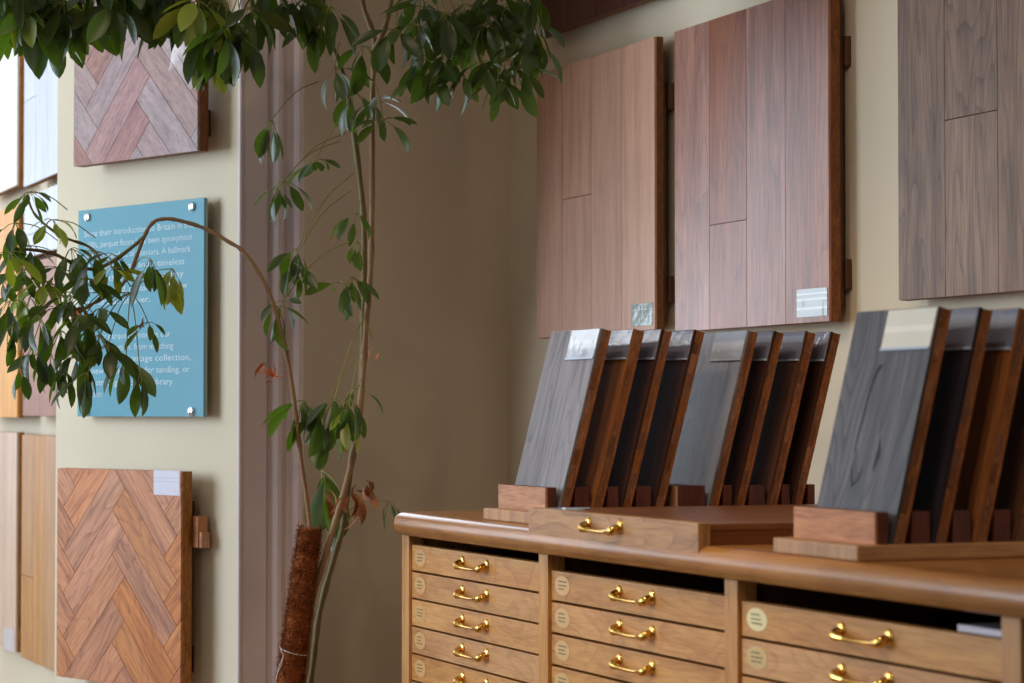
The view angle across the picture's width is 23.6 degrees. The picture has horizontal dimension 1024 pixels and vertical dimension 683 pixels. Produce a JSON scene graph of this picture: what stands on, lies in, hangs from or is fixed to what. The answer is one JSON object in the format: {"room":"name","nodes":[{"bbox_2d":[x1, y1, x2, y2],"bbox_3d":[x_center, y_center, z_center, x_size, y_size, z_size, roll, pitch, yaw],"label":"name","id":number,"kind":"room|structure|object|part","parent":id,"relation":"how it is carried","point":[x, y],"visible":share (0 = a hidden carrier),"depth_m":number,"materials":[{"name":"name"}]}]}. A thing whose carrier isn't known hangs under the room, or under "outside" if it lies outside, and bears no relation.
{"room":"flooring showroom","nodes":[
{"label":"flooring showroom","id":0,"kind":"room"},
{"bbox_2d":[0,177,56,682],"bbox_3d":[-1.389,-0.110,7.326,0.120,2.950,2.606,1,-2,-22],"label":"wall","id":1,"kind":"structure","parent":0,"point":[14,668],"depth_m":7.31,"materials":[{"name":"beige paint"}]},
{"bbox_2d":[0,431,23,652],"bbox_3d":[-1.516,0.589,7.360,0.070,0.637,0.620,1,-2,-22],"label":"panel","id":2,"kind":"object","parent":1,"relation":"attached to","point":[10,442],"visible":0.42,"depth_m":7.14,"materials":[{"name":"brown wood"}]},
{"bbox_2d":[0,48,24,195],"bbox_3d":[-1.523,-0.774,7.420,0.069,0.660,0.620,1,-2,-22],"label":"panel","id":3,"kind":"object","parent":1,"relation":"attached to","point":[12,102],"visible":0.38,"depth_m":7.19,"materials":[{"name":"white wood"}]},
{"bbox_2d":[0,203,37,417],"bbox_3d":[-1.513,-0.082,7.376,0.069,0.620,0.620,1,-2,-22],"label":"panel","id":4,"kind":"object","parent":1,"relation":"attached to","point":[10,407],"visible":0.3,"depth_m":7.21,"materials":[{"name":"orange wood"}]},
{"bbox_2d":[21,434,55,671],"bbox_3d":[-1.242,0.573,6.698,0.069,0.633,0.658,1,-2,-22],"label":"panel","id":5,"kind":"object","parent":1,"relation":"attached to","point":[38,451],"visible":0.57,"depth_m":6.76,"materials":[{"name":"brown wood"}]},
{"bbox_2d":[23,256,56,415],"bbox_3d":[-1.240,-0.012,6.712,0.069,0.432,0.651,1,-2,-22],"label":"panel","id":6,"kind":"object","parent":1,"relation":"attached to","point":[38,404],"visible":0.22,"depth_m":6.76,"materials":[{"name":"brown wood"}]},
{"bbox_2d":[24,185,56,259],"bbox_3d":[-1.240,-0.330,6.721,0.069,0.180,0.651,1,-2,-22],"label":"panel","id":7,"kind":"object","parent":1,"relation":"attached to","point":[48,242],"visible":0.26,"depth_m":6.76,"materials":[{"name":"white wood"}]},
{"bbox_2d":[24,58,57,187],"bbox_3d":[-1.242,-0.779,6.738,0.069,0.660,0.658,1,-2,-22],"label":"panel","id":8,"kind":"object","parent":1,"relation":"attached to","point":[40,95],"visible":0.44,"depth_m":6.81,"materials":[{"name":"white wood"}]},
{"bbox_2d":[55,0,238,682],"bbox_3d":[-0.872,-0.156,5.755,0.293,2.950,0.850,1,-2,-22],"label":"wall pier","id":9,"kind":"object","parent":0,"point":[206,446],"visible":0.17,"depth_m":5.49,"materials":[{"name":"beige paint"}]},
{"bbox_2d":[56,468,209,682],"bbox_3d":[-0.868,0.538,5.612,0.070,0.491,0.523,2,-2,-44],"label":"panel","id":10,"kind":"object","parent":9,"relation":"attached to","point":[124,536],"visible":1,"depth_m":5.57,"materials":[{"name":"orange wood"}]},
{"bbox_2d":[77,198,207,416],"bbox_3d":[-0.846,-0.071,5.629,0.040,0.487,0.496,2,-2,-44],"label":"wall sign","id":11,"kind":"object","parent":9,"relation":"attached to","point":[178,369],"visible":0.56,"depth_m":5.56,"materials":[{"name":"teal plastic"}]},
{"bbox_2d":[74,0,210,166],"bbox_3d":[-0.838,-0.666,5.617,0.069,0.500,0.485,2,-2,-44],"label":"panel","id":12,"kind":"object","parent":9,"relation":"attached to","point":[128,109],"visible":0.74,"depth_m":5.58,"materials":[{"name":"brown wood"}]},
{"bbox_2d":[237,0,243,682],"bbox_3d":[-0.599,-0.166,5.406,0.011,2.950,0.011,1,-2,-22],"label":"trim","id":13,"kind":"structure","parent":9,"relation":"attached to","point":[241,75],"depth_m":5.39,"materials":[{"name":"grey paint"}]},
{"bbox_2d":[242,0,303,682],"bbox_3d":[-0.539,-0.165,5.455,0.143,2.950,0.080,1,-2,-22],"label":"trim","id":14,"kind":"structure","parent":9,"relation":"attached to","point":[272,485],"depth_m":5.42,"materials":[{"name":"grey paint"}]},
{"bbox_2d":[303,0,507,682],"bbox_3d":[-0.473,-0.139,6.336,0.950,2.950,0.120,1,-2,-22],"label":"wall","id":15,"kind":"structure","parent":0,"point":[438,323],"depth_m":6.35,"materials":[{"name":"beige paint"}]},
{"bbox_2d":[508,0,1023,503],"bbox_3d":[1.597,-0.244,2.760,0.150,2.950,8.272,1,-2,-22],"label":"wall","id":16,"kind":"structure","parent":0,"point":[870,84],"depth_m":4.92,"materials":[{"name":"beige paint"}]},
{"bbox_2d":[541,0,653,37],"bbox_3d":[0.224,-1.100,5.848,0.054,0.660,0.670,1,-2,-22],"label":"panel","id":17,"kind":"object","parent":16,"relation":"attached to","point":[565,15],"visible":0.97,"depth_m":5.92,"materials":[{"name":"brown wood"}]},
{"bbox_2d":[537,36,674,338],"bbox_3d":[0.216,-0.348,5.842,0.055,0.663,0.679,1,-2,-22],"label":"panel","id":18,"kind":"object","parent":16,"relation":"attached to","point":[602,256],"visible":0.92,"depth_m":5.77,"materials":[{"name":"brown wood"}]},
{"bbox_2d":[675,0,851,330],"bbox_3d":[0.514,-0.363,5.119,0.055,0.667,0.681,1,-2,-22],"label":"panel","id":19,"kind":"object","parent":16,"relation":"attached to","point":[759,88],"visible":0.97,"depth_m":5.05,"materials":[{"name":"brown wood"}]},
{"bbox_2d":[898,0,1023,300],"bbox_3d":[0.872,-0.414,4.254,0.054,0.660,0.680,1,-2,-22],"label":"panel","id":20,"kind":"object","parent":16,"relation":"attached to","point":[961,62],"visible":1,"depth_m":4.36,"materials":[{"name":"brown wood"}]},
{"bbox_3d":[-1.524,1.308,3.661,5.400,0.100,12.400,1,-2,-22],"label":"floor","id":21,"kind":"structure","parent":0,"visible":0},
{"bbox_2d":[0,0,564,682],"bbox_3d":[-0.498,0.171,4.964,1.305,2.247,0.715,0,-2,-2],"label":"potted plant","id":22,"kind":"object","parent":21,"relation":"on","point":[218,46],"visible":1,"depth_m":4.84,"materials":[{"name":"green plant"}]},
{"bbox_3d":[-0.614,0.069,4.865,0.489,0.632,0.110,1,-2,-22],"label":"stem","id":23,"kind":"part","parent":22,"relation":"part of","materials":[{"name":"brown plant"}]},
{"bbox_2d":[272,521,324,682],"bbox_3d":[-0.447,0.672,4.982,0.139,0.617,0.085,0,-2,1],"label":"pole","id":24,"kind":"object","parent":22,"relation":"on","point":[292,662],"visible":1,"depth_m":4.97,"materials":[{"name":"brown plant"}]},
{"bbox_3d":[-0.392,0.076,5.059,0.182,1.849,0.059,-1,-2,21],"label":"stem","id":25,"kind":"part","parent":22,"relation":"part of","materials":[{"name":"brown plant"}]},
{"bbox_3d":[-0.384,0.089,5.055,0.179,1.824,0.136,1,-2,-22],"label":"stem","id":26,"kind":"part","parent":22,"relation":"part of","materials":[{"name":"brown plant"}]},
{"bbox_2d":[402,535,1023,682],"bbox_3d":[0.531,0.811,3.962,0.771,0.912,2.122,1,-2,-22],"label":"chest","id":27,"kind":"object","parent":21,"relation":"on","point":[471,613],"visible":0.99,"depth_m":3.82,"materials":[{"name":"brown wood"}]},
{"bbox_3d":[-0.064,0.625,4.478,0.018,0.050,0.642,1,-2,-22],"label":"drawer","id":28,"kind":"part","parent":27,"relation":"part of","materials":[{"name":"brown wood"}]},
{"bbox_3d":[-0.077,0.619,4.459,0.021,0.025,0.141,1,-2,-22],"label":"handle","id":29,"kind":"part","parent":27,"relation":"part of","materials":[{"name":"gold metal"}]},
{"bbox_3d":[-0.077,0.566,4.461,0.021,0.025,0.141,1,-2,-22],"label":"handle","id":30,"kind":"part","parent":27,"relation":"part of","materials":[{"name":"gold metal"}]},
{"bbox_3d":[-0.077,0.513,4.463,0.021,0.025,0.141,1,-2,-22],"label":"handle","id":31,"kind":"part","parent":27,"relation":"part of","materials":[{"name":"gold metal"}]},
{"bbox_3d":[-0.077,0.460,4.464,0.021,0.025,0.141,1,-2,-22],"label":"handle","id":32,"kind":"part","parent":27,"relation":"part of","materials":[{"name":"gold metal"}]},
{"bbox_3d":[-0.077,0.407,4.466,0.021,0.025,0.141,1,-2,-22],"label":"handle","id":33,"kind":"part","parent":27,"relation":"part of","materials":[{"name":"gold metal"}]},
{"bbox_3d":[-0.064,0.572,4.479,0.018,0.050,0.642,1,-2,-22],"label":"drawer","id":34,"kind":"part","parent":27,"relation":"part of","materials":[{"name":"brown wood"}]},
{"bbox_3d":[-0.064,0.518,4.481,0.018,0.050,0.642,1,-2,-22],"label":"drawer","id":35,"kind":"part","parent":27,"relation":"part of","materials":[{"name":"brown wood"}]},
{"bbox_3d":[-0.064,0.465,4.482,0.018,0.050,0.642,1,-2,-22],"label":"drawer","id":36,"kind":"part","parent":27,"relation":"part of","materials":[{"name":"brown wood"}]},
{"bbox_3d":[-0.064,0.412,4.484,0.018,0.050,0.642,1,-2,-22],"label":"drawer","id":37,"kind":"part","parent":27,"relation":"part of","materials":[{"name":"brown wood"}]},
{"bbox_3d":[0.147,0.840,4.935,0.710,0.912,0.030,1,-2,-22],"label":"panel","id":38,"kind":"part","parent":27,"relation":"part of","materials":[{"name":"brown wood"}]},
{"bbox_3d":[0.198,0.564,3.844,0.018,0.050,0.642,1,-2,-22],"label":"drawer","id":39,"kind":"part","parent":27,"relation":"part of","materials":[{"name":"brown wood"}]},
{"bbox_3d":[0.185,0.505,3.827,0.021,0.025,0.141,1,-2,-22],"label":"handle","id":40,"kind":"part","parent":27,"relation":"part of","materials":[{"name":"gold metal"}]},
{"bbox_3d":[0.185,0.451,3.829,0.021,0.025,0.141,1,-2,-22],"label":"handle","id":41,"kind":"part","parent":27,"relation":"part of","materials":[{"name":"gold metal"}]},
{"bbox_3d":[0.185,0.398,3.830,0.021,0.025,0.141,1,-2,-22],"label":"handle","id":42,"kind":"part","parent":27,"relation":"part of","materials":[{"name":"gold metal"}]},
{"bbox_3d":[0.198,0.510,3.845,0.018,0.050,0.642,1,-2,-22],"label":"drawer","id":43,"kind":"part","parent":27,"relation":"part of","materials":[{"name":"brown wood"}]},
{"bbox_3d":[0.198,0.457,3.847,0.018,0.050,0.642,1,-2,-22],"label":"drawer","id":44,"kind":"part","parent":27,"relation":"part of","materials":[{"name":"brown wood"}]},
{"bbox_3d":[0.198,0.403,3.849,0.018,0.050,0.642,1,-2,-22],"label":"drawer","id":45,"kind":"part","parent":27,"relation":"part of","materials":[{"name":"brown wood"}]},
{"bbox_2d":[393,504,1023,618],"bbox_3d":[0.700,0.304,3.596,0.851,0.078,3.010,1,-2,-22],"label":"countertop","id":46,"kind":"structure","parent":27,"relation":"on","point":[993,586],"depth_m":3.61,"materials":[{"name":"brown wood"}]},
{"bbox_2d":[483,484,650,523],"bbox_3d":[0.118,0.290,4.404,0.276,0.064,0.229,1,-2,-22],"label":"stand","id":47,"kind":"object","parent":46,"relation":"on","point":[514,501],"visible":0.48,"depth_m":4.33,"materials":[{"name":"brown wood"}]},
{"bbox_2d":[515,328,610,506],"bbox_3d":[0.086,0.142,4.396,0.103,0.326,0.222,1,-2,-22],"label":"board","id":48,"kind":"object","parent":47,"relation":"on","point":[574,359],"visible":0.82,"depth_m":4.36,"materials":[{"name":"grey wood"}]},
{"bbox_2d":[575,329,643,507],"bbox_3d":[0.144,0.143,4.421,0.104,0.326,0.222,1,-2,-22],"label":"board","id":49,"kind":"object","parent":47,"relation":"on","point":[622,354],"visible":0.44,"depth_m":4.34,"materials":[{"name":"wood"}]},
{"bbox_2d":[608,329,671,506],"bbox_3d":[0.196,0.143,4.442,0.103,0.326,0.222,1,-2,-22],"label":"board","id":50,"kind":"object","parent":47,"relation":"on","point":[626,466],"visible":0.38,"depth_m":4.35,"materials":[{"name":"wood"}]},
{"bbox_2d":[637,330,704,506],"bbox_3d":[0.255,0.144,4.466,0.104,0.326,0.222,1,-2,-22],"label":"board","id":51,"kind":"object","parent":47,"relation":"on","point":[683,353],"visible":0.35,"depth_m":4.38,"materials":[{"name":"wood"}]},
{"bbox_2d":[553,507,589,509],"bbox_3d":[0.097,0.281,4.130,0.055,0.004,0.097,1,-2,-22],"label":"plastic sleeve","id":52,"kind":"object","parent":46,"relation":"on","point":[564,508],"visible":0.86,"depth_m":4.11,"materials":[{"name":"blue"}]},
{"bbox_3d":[0.137,0.292,3.873,0.021,0.025,0.141,1,-2,-22],"label":"handle","id":53,"kind":"part","parent":46,"relation":"part of","materials":[{"name":"gold metal"}]},
{"bbox_3d":[0.159,0.298,3.872,0.020,0.049,0.639,1,-2,-22],"label":"panel","id":54,"kind":"part","parent":46,"relation":"part of","materials":[{"name":"brown wood"}]},
{"bbox_3d":[0.434,0.301,3.985,0.655,0.049,0.639,1,-2,-22],"label":"display drawer","id":55,"kind":"part","parent":46,"relation":"part of","materials":[{"name":"brown wood"}]},
{"bbox_3d":[0.453,0.284,3.993,0.614,0.010,0.634,1,-2,-22],"label":"lid","id":56,"kind":"part","parent":46,"relation":"part of","materials":[{"name":"brown wood"}]},
{"bbox_2d":[664,484,814,505],"bbox_3d":[0.381,0.294,4.512,0.286,0.064,0.229,1,-2,-22],"label":"stand","id":57,"kind":"object","parent":46,"relation":"on","point":[677,494],"visible":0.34,"depth_m":4.40,"materials":[{"name":"brown wood"}]},
{"bbox_2d":[669,330,757,505],"bbox_3d":[0.355,0.145,4.507,0.103,0.326,0.222,1,-2,-22],"label":"board","id":58,"kind":"object","parent":57,"relation":"on","point":[702,456],"visible":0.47,"depth_m":4.46,"materials":[{"name":"grey wood"}]},
{"bbox_2d":[723,331,783,504],"bbox_3d":[0.403,0.146,4.527,0.104,0.326,0.222,1,-2,-22],"label":"board","id":59,"kind":"object","parent":57,"relation":"on","point":[765,356],"visible":0.46,"depth_m":4.44,"materials":[{"name":"wood"}]},
{"bbox_2d":[749,331,814,504],"bbox_3d":[0.465,0.146,4.553,0.103,0.326,0.222,1,-2,-22],"label":"board","id":60,"kind":"object","parent":57,"relation":"on","point":[768,470],"visible":0.45,"depth_m":4.47,"materials":[{"name":"wood"}]},
{"bbox_2d":[782,331,840,503],"bbox_3d":[0.512,0.147,4.572,0.104,0.326,0.222,1,-2,-22],"label":"board","id":61,"kind":"object","parent":57,"relation":"on","point":[825,345],"visible":0.4,"depth_m":4.48,"materials":[{"name":"wood"}]},
{"bbox_2d":[774,506,1023,561],"bbox_3d":[0.544,0.259,3.347,0.302,0.064,0.229,1,-2,-22],"label":"stand","id":62,"kind":"object","parent":46,"relation":"on","point":[819,532],"visible":0.8,"depth_m":3.25,"materials":[{"name":"brown wood"}]},
{"bbox_2d":[817,306,951,543],"bbox_3d":[0.499,0.114,3.328,0.095,0.318,0.213,1,-2,-22],"label":"board","id":63,"kind":"object","parent":62,"relation":"on","point":[874,457],"visible":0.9,"depth_m":3.30,"materials":[{"name":"grey wood"}]},
{"bbox_2d":[911,307,992,542],"bbox_3d":[0.558,0.115,3.353,0.095,0.318,0.213,1,-2,-22],"label":"board","id":64,"kind":"object","parent":62,"relation":"on","point":[968,329],"visible":0.41,"depth_m":3.27,"materials":[{"name":"dark stained wood"},{"name":"brown wood"}]},
{"bbox_2d":[953,308,1023,542],"bbox_3d":[0.617,0.116,3.377,0.095,0.318,0.213,1,-2,-22],"label":"board","id":65,"kind":"object","parent":62,"relation":"on","point":[1003,356],"visible":0.34,"depth_m":3.29,"materials":[{"name":"wood"}]},
{"bbox_2d":[993,357,1023,541],"bbox_3d":[0.674,0.116,3.400,0.095,0.318,0.213,1,-2,-22],"label":"board","id":66,"kind":"object","parent":62,"relation":"on","point":[1010,489],"visible":0.11,"depth_m":3.33,"materials":[{"name":"wood"}]},
{"bbox_3d":[0.463,0.495,3.201,0.018,0.050,0.663,1,-2,-22],"label":"drawer","id":67,"kind":"part","parent":27,"relation":"part of","materials":[{"name":"brown wood"}]},
{"bbox_3d":[0.450,0.382,3.186,0.021,0.025,0.141,1,-2,-22],"label":"handle","id":68,"kind":"part","parent":27,"relation":"part of","materials":[{"name":"gold metal"}]},
{"bbox_3d":[0.450,0.435,3.184,0.021,0.025,0.141,1,-2,-22],"label":"handle","id":69,"kind":"part","parent":27,"relation":"part of","materials":[{"name":"gold metal"}]},
{"bbox_3d":[0.463,0.441,3.202,0.018,0.050,0.663,1,-2,-22],"label":"drawer","id":70,"kind":"part","parent":27,"relation":"part of","materials":[{"name":"brown wood"}]},
{"bbox_3d":[0.463,0.387,3.204,0.018,0.050,0.663,1,-2,-22],"label":"drawer","id":71,"kind":"part","parent":27,"relation":"part of","materials":[{"name":"brown wood"}]},
{"bbox_2d":[958,623,1000,636],"bbox_3d":[0.677,0.350,2.996,0.238,0.008,0.110,1,-2,-22],"label":"paper card","id":72,"kind":"object","parent":27,"relation":"in","point":[992,629],"visible":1,"depth_m":2.97,"materials":[{"name":"white paper"}]}
]}

